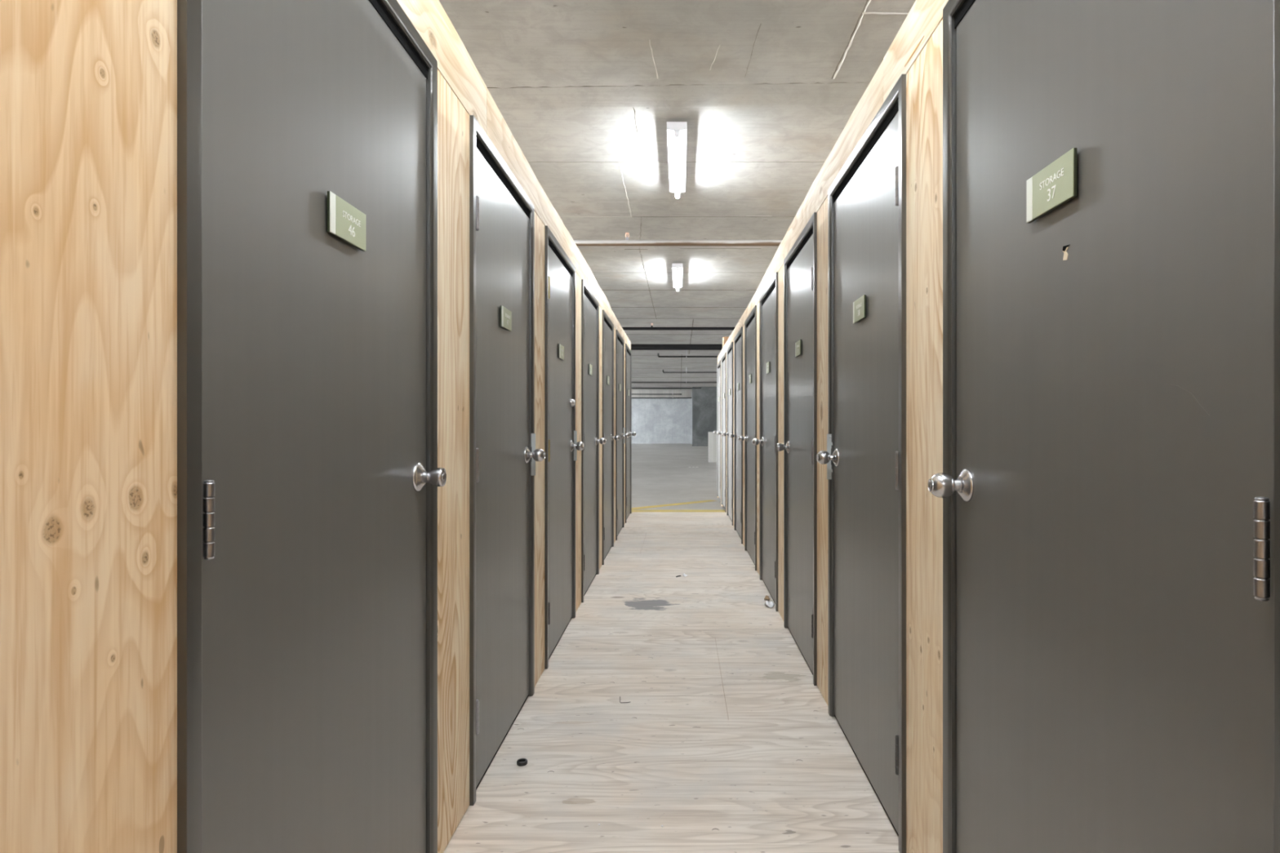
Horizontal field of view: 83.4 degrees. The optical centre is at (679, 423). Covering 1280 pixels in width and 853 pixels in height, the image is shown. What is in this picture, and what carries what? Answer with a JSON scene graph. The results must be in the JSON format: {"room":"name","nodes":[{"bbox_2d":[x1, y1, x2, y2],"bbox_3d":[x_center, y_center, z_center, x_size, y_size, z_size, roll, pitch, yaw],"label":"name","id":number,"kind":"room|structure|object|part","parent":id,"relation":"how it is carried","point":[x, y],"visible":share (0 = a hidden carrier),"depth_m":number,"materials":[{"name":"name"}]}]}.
{"room":"storage unit corridor","nodes":[
{"label":"storage unit corridor","id":0,"kind":"room"},
{"bbox_2d":[0,0,631,852],"bbox_3d":[-1.573,0.033,3.083,1.890,2.272,12.165,0,0,0],"label":"wall","id":1,"kind":"structure","parent":0,"point":[88,88],"depth_m":0.79,"materials":[{"name":"brown wood"}]},
{"bbox_2d":[177,0,446,852],"bbox_3d":[-0.643,0.109,1.357,0.154,2.060,0.925,0,0,0],"label":"door","id":2,"kind":"structure","parent":1,"relation":"in","point":[309,477],"depth_m":1.19,"materials":[{"name":"paint"}]},
{"bbox_2d":[327,191,365,251],"bbox_3d":[-0.625,-0.378,1.345,0.009,0.073,0.145,0,0,0],"label":"number sign","id":3,"kind":"object","parent":2,"relation":"attached to","point":[345,222],"visible":1,"depth_m":1.33,"materials":[{"name":"plastic"}]},
{"bbox_3d":[-0.591,0.128,1.720,0.049,0.046,0.046,0,0,0],"label":"knob","id":4,"kind":"part","parent":2,"relation":"part of","materials":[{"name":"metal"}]},
{"bbox_2d":[469,115,545,805],"bbox_3d":[-0.636,0.109,2.585,0.169,2.060,0.894,0,0,0],"label":"door","id":5,"kind":"structure","parent":1,"relation":"in","point":[504,455],"depth_m":2.50,"materials":[{"name":"paint"}]},
{"bbox_3d":[-0.652,0.134,2.585,0.044,1.985,0.814,0,0,0],"label":"panel","id":6,"kind":"part","parent":5,"relation":"part of","materials":[{"name":"paint"}]},
{"bbox_2d":[500,305,511,331],"bbox_3d":[-0.625,-0.378,2.573,0.009,0.073,0.145,0,0,0],"label":"number sign","id":7,"kind":"object","parent":5,"relation":"attached to","point":[505,314],"visible":1,"depth_m":2.55,"materials":[{"name":"plastic"}]},
{"bbox_3d":[-0.583,0.128,2.932,0.062,0.053,0.053,0,0,0],"label":"knob","id":8,"kind":"part","parent":5,"relation":"part of","materials":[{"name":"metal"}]},
{"bbox_2d":[544,225,584,669],"bbox_3d":[-0.636,0.109,3.783,0.169,2.060,0.905,0,0,0],"label":"door","id":9,"kind":"structure","parent":1,"relation":"in","point":[562,446],"depth_m":3.75,"materials":[{"name":"paint"}]},
{"bbox_3d":[-0.652,0.134,3.783,0.044,1.985,0.825,0,0,0],"label":"panel","id":10,"kind":"part","parent":9,"relation":"part of","materials":[{"name":"paint"}]},
{"bbox_2d":[558,343,564,359],"bbox_3d":[-0.625,-0.378,3.771,0.009,0.073,0.145,0,0,0],"label":"number sign","id":11,"kind":"object","parent":9,"relation":"attached to","point":[561,348],"visible":1,"depth_m":3.75,"materials":[{"name":"plastic"}]},
{"bbox_3d":[-0.583,0.128,4.135,0.062,0.053,0.053,0,0,0],"label":"knob","id":12,"kind":"part","parent":9,"relation":"part of","materials":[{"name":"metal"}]},
{"bbox_2d":[581,279,606,602],"bbox_3d":[-0.636,0.109,5.011,0.169,2.060,0.892,0,0,0],"label":"door","id":13,"kind":"structure","parent":1,"relation":"in","point":[589,304],"depth_m":5.01,"materials":[{"name":"paint"}]},
{"bbox_2d":[588,364,591,375],"bbox_3d":[-0.625,-0.378,4.999,0.009,0.073,0.145,0,0,0],"label":"number sign","id":14,"kind":"object","parent":13,"relation":"attached to","point":[589,365],"visible":1,"depth_m":4.97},
{"bbox_3d":[-0.652,0.134,5.011,0.044,1.985,0.812,0,0,0],"label":"panel","id":15,"kind":"part","parent":13,"relation":"part of","materials":[{"name":"paint"}]},
{"bbox_3d":[-0.583,0.128,5.357,0.062,0.053,0.053,0,0,0],"label":"knob","id":16,"kind":"part","parent":13,"relation":"part of","materials":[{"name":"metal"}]},
{"bbox_2d":[602,310,619,564],"bbox_3d":[-0.636,0.109,6.232,0.169,2.060,0.895,0,0,0],"label":"door","id":17,"kind":"structure","parent":1,"relation":"in","point":[607,325],"depth_m":6.25,"materials":[{"name":"paint"}]},
{"bbox_2d":[606,375,608,385],"bbox_3d":[-0.625,-0.378,6.221,0.009,0.073,0.145,0,0,0],"label":"number sign","id":18,"kind":"object","parent":17,"relation":"attached to","point":[607,376],"visible":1,"depth_m":6.16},
{"bbox_3d":[-0.652,0.134,6.232,0.044,1.985,0.815,0,0,0],"label":"panel","id":19,"kind":"part","parent":17,"relation":"part of","materials":[{"name":"paint"}]},
{"bbox_3d":[-0.668,0.109,6.232,0.104,2.060,0.895,0,0,0],"label":"frame","id":20,"kind":"part","parent":17,"relation":"part of","materials":[{"name":"paint"}]},
{"bbox_3d":[-0.583,0.128,6.580,0.062,0.053,0.053,0,0,0],"label":"knob","id":21,"kind":"part","parent":17,"relation":"part of","materials":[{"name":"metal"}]},
{"bbox_2d":[615,329,629,540],"bbox_3d":[-0.636,0.109,7.460,0.169,2.060,0.900,0,0,0],"label":"door","id":22,"kind":"structure","parent":1,"relation":"in","point":[620,342],"depth_m":7.53,"materials":[{"name":"paint"}]},
{"bbox_3d":[-0.652,0.134,7.460,0.044,1.985,0.820,0,0,0],"label":"panel","id":23,"kind":"part","parent":22,"relation":"part of","materials":[{"name":"paint"}]},
{"bbox_3d":[-0.668,0.109,7.460,0.104,2.060,0.900,0,0,0],"label":"frame","id":24,"kind":"part","parent":22,"relation":"part of","materials":[{"name":"paint"}]},
{"bbox_3d":[-0.583,0.128,7.810,0.062,0.053,0.053,0,0,0],"label":"knob","id":25,"kind":"part","parent":22,"relation":"part of","materials":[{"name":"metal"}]},
{"bbox_2d":[625,343,635,523],"bbox_3d":[-0.636,0.109,8.675,0.169,2.060,0.890,0,0,0],"label":"door","id":26,"kind":"structure","parent":1,"relation":"in","point":[628,352],"depth_m":8.71,"materials":[{"name":"paint"}]},
{"bbox_3d":[-0.652,0.134,8.675,0.044,1.985,0.810,0,0,0],"label":"panel","id":27,"kind":"part","parent":26,"relation":"part of","materials":[{"name":"paint"}]},
{"bbox_3d":[-0.668,0.109,8.675,0.104,2.060,0.890,0,0,0],"label":"frame","id":28,"kind":"part","parent":26,"relation":"part of","materials":[{"name":"paint"}]},
{"bbox_2d":[631,391,692,444],"bbox_3d":[0.000,-0.388,42.250,32.000,3.115,0.300,0,0,0],"label":"wall","id":29,"kind":"structure","parent":0,"point":[654,420],"depth_m":42.10,"materials":[{"name":"concrete"}]},
{"bbox_2d":[443,511,899,852],"bbox_3d":[0.000,1.155,3.125,1.998,0.030,12.248,0,0,0],"label":"floor","id":30,"kind":"structure","parent":0,"point":[725,740],"depth_m":2.65,"materials":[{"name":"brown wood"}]},
{"bbox_2d":[516,758,527,766],"bbox_3d":[-0.529,1.133,2.401,0.036,0.012,0.036,0,0,0],"label":"ring","id":31,"kind":"object","parent":30,"relation":"on","point":[522,762],"visible":1,"depth_m":2.39,"materials":[{"name":"black metal"}]},
{"bbox_2d":[764,600,774,607],"bbox_3d":[0.562,1.123,4.491,0.058,0.026,0.142,0,0,0],"label":"paper scrap","id":32,"kind":"object","parent":30,"relation":"on","point":[767,603],"visible":1,"depth_m":4.47,"materials":[{"name":"white paper"}]},
{"bbox_2d":[439,0,915,391],"bbox_3d":[0.000,-2.118,15.200,32.000,0.354,54.400,0,0,0],"label":"ceiling","id":33,"kind":"structure","parent":0,"point":[588,91],"depth_m":4.51,"materials":[{"name":"concrete"}]},
{"bbox_2d":[631,393,681,395],"bbox_3d":[-2.950,-1.774,39.600,6.100,0.342,0.062,0,0,0],"label":"pipe","id":34,"kind":"object","parent":33,"relation":"hanging from","point":[632,393],"visible":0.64,"depth_m":39.58,"materials":[{"name":"metal"}]},
{"bbox_2d":[631,390,691,397],"bbox_3d":[-7.670,-1.712,41.400,16.660,0.465,0.400,0,0,0],"label":"beam","id":35,"kind":"structure","parent":33,"relation":"attached to","point":[685,393],"depth_m":41.20,"materials":[{"name":"concrete"}]},
{"bbox_2d":[631,397,692,398],"bbox_3d":[-2.664,-1.692,40.400,6.672,0.505,0.055,0,0,0],"label":"pipe","id":36,"kind":"object","parent":33,"relation":"hanging from","point":[632,397],"visible":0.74,"depth_m":40.38,"materials":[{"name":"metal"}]},
{"bbox_2d":[631,386,701,388],"bbox_3d":[-2.481,-1.826,34.747,7.040,0.238,0.354,0,0,0],"label":"pipe","id":37,"kind":"object","parent":33,"relation":"hanging from","point":[700,387],"visible":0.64,"depth_m":34.80,"materials":[{"name":"metal"}]},
{"bbox_2d":[631,382,716,382],"bbox_3d":[0.000,-1.845,30.600,12.000,0.199,0.052,0,0,0],"label":"pipe","id":38,"kind":"object","parent":33,"relation":"hanging from","point":[632,382],"visible":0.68,"depth_m":30.58,"materials":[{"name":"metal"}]},
{"bbox_2d":[666,121,686,198],"bbox_3d":[-0.020,-1.875,5.150,0.128,0.138,1.220,0,0,0],"label":"strip light","id":39,"kind":"object","parent":33,"relation":"attached to","point":[676,131],"visible":1,"depth_m":4.94,"materials":[{"name":"white plastic"}]},
{"bbox_2d":[631,344,722,350],"bbox_3d":[0.000,-1.809,16.300,15.000,0.272,0.144,0,0,0],"label":"pipe","id":40,"kind":"object","parent":33,"relation":"hanging from","point":[633,347],"visible":0.09,"depth_m":16.24,"materials":[{"name":"metal"}]},
{"bbox_2d":[671,263,682,291],"bbox_3d":[-0.030,-1.875,9.160,0.128,0.138,1.220,0,0,0],"label":"strip light","id":41,"kind":"object","parent":33,"relation":"attached to","point":[677,268],"visible":1,"depth_m":8.93,"materials":[{"name":"white plastic"}]},
{"bbox_2d":[573,232,782,246],"bbox_3d":[0.000,-1.839,7.000,14.000,0.212,0.066,0,0,0],"label":"pipe","id":42,"kind":"object","parent":33,"relation":"hanging from","point":[626,242],"visible":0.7,"depth_m":6.98,"materials":[{"name":"metal"}]},
{"bbox_2d":[622,323,734,329],"bbox_3d":[0.000,-1.843,13.350,14.000,0.203,0.063,0,0,0],"label":"pipe","id":43,"kind":"object","parent":33,"relation":"hanging from","point":[651,325],"visible":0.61,"depth_m":13.33,"materials":[{"name":"metal"}]},
{"bbox_2d":[657,353,717,357],"bbox_3d":[3.203,-1.847,18.900,7.594,0.196,0.044,0,0,0],"label":"pipe","id":44,"kind":"object","parent":33,"relation":"hanging from","point":[657,353],"visible":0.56,"depth_m":18.89,"materials":[{"name":"metal"}]},
{"bbox_2d":[662,369,716,373],"bbox_3d":[3.200,-1.848,24.700,7.599,0.194,0.044,0,0,0],"label":"pipe","id":45,"kind":"object","parent":33,"relation":"hanging from","point":[663,370],"visible":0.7,"depth_m":24.69,"materials":[{"name":"metal"}]},
{"bbox_2d":[631,444,724,511],"bbox_3d":[0.000,1.319,15.200,32.000,0.302,54.400,0,0,0],"label":"ground","id":46,"kind":"structure","parent":0,"point":[666,477],"depth_m":14.84,"materials":[{"name":"concrete"}]},
{"bbox_2d":[692,386,716,446],"bbox_3d":[4.830,-0.388,38.100,8.340,3.115,0.800,0,0,0],"label":"wall","id":47,"kind":"structure","parent":0,"point":[704,398],"depth_m":37.70,"materials":[{"name":"concrete"}]},
{"bbox_2d":[708,431,716,462],"bbox_3d":[3.185,0.710,21.950,4.630,0.920,0.300,0,0,0],"label":"wall","id":48,"kind":"structure","parent":0,"point":[712,437],"depth_m":21.80,"materials":[{"name":"paint"}]},
{"bbox_2d":[717,0,948,852],"bbox_3d":[1.556,0.044,4.215,1.923,2.251,14.430,0,0,0],"label":"wall","id":49,"kind":"structure","parent":0,"point":[916,51],"depth_m":1.79,"materials":[{"name":"brown wood"}]},
{"bbox_2d":[713,360,720,502],"bbox_3d":[0.604,0.109,10.860,0.169,2.060,0.920,0,0,0],"label":"door","id":50,"kind":"structure","parent":49,"relation":"in","point":[718,366],"depth_m":11.04,"materials":[{"name":"paint"}]},
{"bbox_3d":[0.636,0.109,10.860,0.104,2.060,0.920,0,0,0],"label":"frame","id":51,"kind":"part","parent":50,"relation":"part of","materials":[{"name":"paint"}]},
{"bbox_3d":[0.620,0.134,10.860,0.044,1.985,0.840,0,0,0],"label":"panel","id":52,"kind":"part","parent":50,"relation":"part of","materials":[{"name":"paint"}]},
{"bbox_2d":[716,352,726,512],"bbox_3d":[0.604,0.109,9.675,0.169,2.060,0.910,0,0,0],"label":"door","id":53,"kind":"structure","parent":49,"relation":"in","point":[724,357],"depth_m":9.63,"materials":[{"name":"paint"}]},
{"bbox_3d":[0.620,0.134,9.675,0.044,1.985,0.830,0,0,0],"label":"panel","id":54,"kind":"part","parent":53,"relation":"part of","materials":[{"name":"paint"}]},
{"bbox_3d":[0.636,0.109,9.675,0.104,2.060,0.910,0,0,0],"label":"frame","id":55,"kind":"part","parent":53,"relation":"part of","materials":[{"name":"paint"}]},
{"bbox_2d":[722,336,728,347],"bbox_3d":[0.695,-1.174,10.860,0.100,0.292,0.060,0,0,0],"label":"stud","id":56,"kind":"object","parent":49,"relation":"on","point":[725,339],"visible":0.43,"depth_m":10.84,"materials":[{"name":"brown wood"}]},
{"bbox_2d":[722,342,733,525],"bbox_3d":[0.604,0.109,8.485,0.169,2.060,0.910,0,0,0],"label":"door","id":57,"kind":"structure","parent":49,"relation":"in","point":[730,350],"depth_m":8.53,"materials":[{"name":"paint"}]},
{"bbox_3d":[0.636,0.109,8.485,0.104,2.060,0.910,0,0,0],"label":"frame","id":58,"kind":"part","parent":57,"relation":"part of","materials":[{"name":"paint"}]},
{"bbox_3d":[0.620,0.134,8.485,0.044,1.985,0.830,0,0,0],"label":"panel","id":59,"kind":"part","parent":57,"relation":"part of","materials":[{"name":"paint"}]},
{"bbox_2d":[730,326,742,543],"bbox_3d":[0.611,0.109,7.255,0.154,2.060,0.910,0,0,0],"label":"door","id":60,"kind":"structure","parent":49,"relation":"in","point":[738,340],"depth_m":7.34,"materials":[{"name":"paint"}]},
{"bbox_3d":[0.620,0.134,7.255,0.044,1.985,0.830,0,0,0],"label":"panel","id":61,"kind":"part","parent":60,"relation":"part of","materials":[{"name":"paint"}]},
{"bbox_2d":[737,305,756,570],"bbox_3d":[0.604,0.109,6.015,0.169,2.060,0.910,0,0,0],"label":"door","id":62,"kind":"structure","parent":49,"relation":"in","point":[750,323],"depth_m":6.00,"materials":[{"name":"paint"}]},
{"bbox_3d":[0.551,0.128,6.370,0.062,0.053,0.053,0,0,0],"label":"knob","id":63,"kind":"part","parent":62,"relation":"part of","materials":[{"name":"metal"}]},
{"bbox_2d":[749,373,751,383],"bbox_3d":[0.593,-0.378,6.027,0.009,0.073,0.145,0,0,0],"label":"number sign","id":64,"kind":"object","parent":62,"relation":"attached to","point":[750,375],"visible":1,"depth_m":5.97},
{"bbox_3d":[0.636,0.109,6.015,0.104,2.060,0.910,0,0,0],"label":"frame","id":65,"kind":"part","parent":62,"relation":"part of","materials":[{"name":"paint"}]},
{"bbox_3d":[0.620,0.134,6.015,0.044,1.985,0.830,0,0,0],"label":"panel","id":66,"kind":"part","parent":62,"relation":"part of","materials":[{"name":"paint"}]},
{"bbox_2d":[751,271,777,611],"bbox_3d":[0.604,0.109,4.805,0.169,2.060,0.910,0,0,0],"label":"door","id":67,"kind":"structure","parent":49,"relation":"in","point":[767,442],"depth_m":4.84,"materials":[{"name":"paint"}]},
{"bbox_3d":[0.551,0.128,5.160,0.062,0.053,0.053,0,0,0],"label":"knob","id":68,"kind":"part","parent":67,"relation":"part of","materials":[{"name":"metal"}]},
{"bbox_2d":[766,361,769,373],"bbox_3d":[0.593,-0.378,4.817,0.009,0.073,0.145,0,0,0],"label":"number sign","id":69,"kind":"object","parent":67,"relation":"attached to","point":[768,362],"visible":1,"depth_m":4.80,"materials":[{"name":"beige plastic"}]},
{"bbox_3d":[0.620,0.134,4.805,0.044,1.985,0.830,0,0,0],"label":"panel","id":70,"kind":"part","parent":67,"relation":"part of","materials":[{"name":"paint"}]},
{"bbox_2d":[777,212,817,685],"bbox_3d":[0.611,0.109,3.574,0.154,2.060,0.912,0,0,0],"label":"door","id":71,"kind":"structure","parent":49,"relation":"in","point":[799,446],"depth_m":3.51,"materials":[{"name":"paint"}]},
{"bbox_3d":[0.559,0.128,3.930,0.049,0.046,0.046,0,0,0],"label":"knob","id":72,"kind":"part","parent":71,"relation":"part of","materials":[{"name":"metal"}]},
{"bbox_2d":[795,339,801,356],"bbox_3d":[0.593,-0.378,3.586,0.009,0.073,0.145,0,0,0],"label":"number sign","id":73,"kind":"object","parent":71,"relation":"attached to","point":[797,344],"visible":1,"depth_m":3.55,"materials":[{"name":"plastic"}]},
{"bbox_3d":[0.620,0.134,3.574,0.044,1.985,0.832,0,0,0],"label":"panel","id":74,"kind":"part","parent":71,"relation":"part of","materials":[{"name":"paint"}]},
{"bbox_2d":[816,74,906,852],"bbox_3d":[0.604,0.109,2.356,0.169,2.060,0.938,0,0,0],"label":"door","id":75,"kind":"structure","parent":49,"relation":"in","point":[864,457],"depth_m":2.26,"materials":[{"name":"paint"}]},
{"bbox_3d":[0.551,0.128,2.725,0.062,0.053,0.053,0,0,0],"label":"knob","id":76,"kind":"part","parent":75,"relation":"part of","materials":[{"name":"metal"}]},
{"bbox_2d":[853,294,865,324],"bbox_3d":[0.593,-0.378,2.368,0.009,0.073,0.145,0,0,0],"label":"number sign","id":77,"kind":"object","parent":75,"relation":"attached to","point":[859,305],"visible":1,"depth_m":2.35,"materials":[{"name":"plastic"}]},
{"bbox_3d":[0.620,0.134,2.356,0.044,1.985,0.858,0,0,0],"label":"panel","id":78,"kind":"part","parent":75,"relation":"part of","materials":[{"name":"paint"}]},
{"bbox_2d":[928,0,1279,852],"bbox_3d":[0.604,0.109,1.134,0.169,2.060,0.916,0,0,0],"label":"door","id":79,"kind":"structure","parent":49,"relation":"in","point":[1108,483],"depth_m":0.98,"materials":[{"name":"paint"}]},
{"bbox_3d":[0.551,0.128,1.492,0.062,0.053,0.053,0,0,0],"label":"knob","id":80,"kind":"part","parent":79,"relation":"part of","materials":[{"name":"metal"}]},
{"bbox_2d":[1026,147,1076,222],"bbox_3d":[0.593,-0.378,1.146,0.009,0.073,0.145,0,0,0],"label":"number sign","id":81,"kind":"object","parent":79,"relation":"attached to","point":[1055,185],"visible":1,"depth_m":1.13,"materials":[{"name":"plastic"}]}
]}

